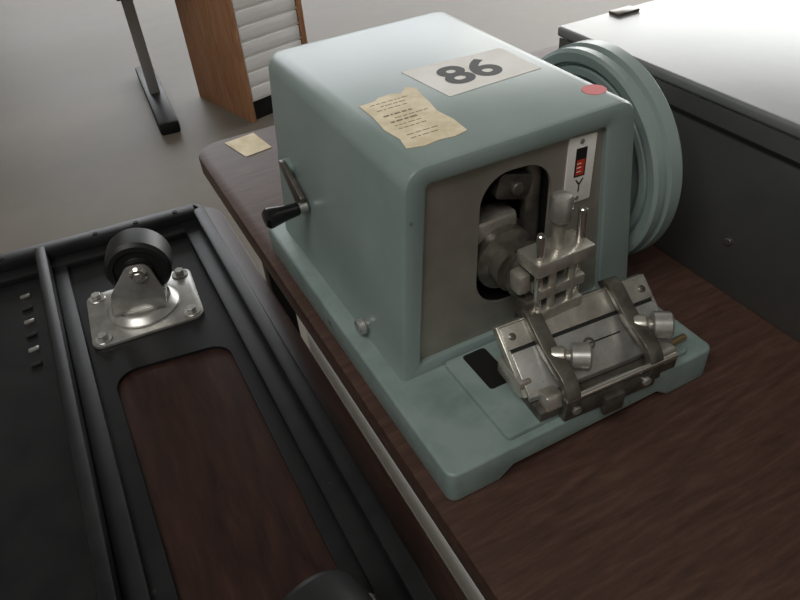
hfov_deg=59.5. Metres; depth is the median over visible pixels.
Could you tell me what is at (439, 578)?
work table
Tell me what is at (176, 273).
washer
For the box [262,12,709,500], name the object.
rotary microtome
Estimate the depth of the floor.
3.11 m
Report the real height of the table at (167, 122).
0.720 m
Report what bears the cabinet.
on the floor
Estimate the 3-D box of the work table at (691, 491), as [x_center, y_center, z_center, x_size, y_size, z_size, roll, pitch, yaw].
[0.697,0.155,1.029,1.511,0.750,1.295,-21,42,-19]
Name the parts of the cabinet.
shelf, shelf, shelf, shelf, shelf, shelf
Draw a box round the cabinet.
[175,0,307,122]
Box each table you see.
[0,206,467,599]
[117,0,180,134]
[199,45,799,599]
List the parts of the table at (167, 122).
post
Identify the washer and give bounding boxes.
[89,293,105,303]
[95,333,112,344]
[172,269,187,278]
[184,305,200,316]
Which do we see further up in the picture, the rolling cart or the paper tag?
the paper tag
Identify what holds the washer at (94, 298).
in the rolling cart
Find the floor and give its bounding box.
[0,0,653,599]
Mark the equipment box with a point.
(727, 72)
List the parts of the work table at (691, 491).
leg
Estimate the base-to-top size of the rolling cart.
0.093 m
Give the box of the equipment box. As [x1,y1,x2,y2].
[558,0,799,341]
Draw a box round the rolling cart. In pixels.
[0,204,436,599]
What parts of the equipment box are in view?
cabinet lid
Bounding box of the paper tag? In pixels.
[225,133,270,156]

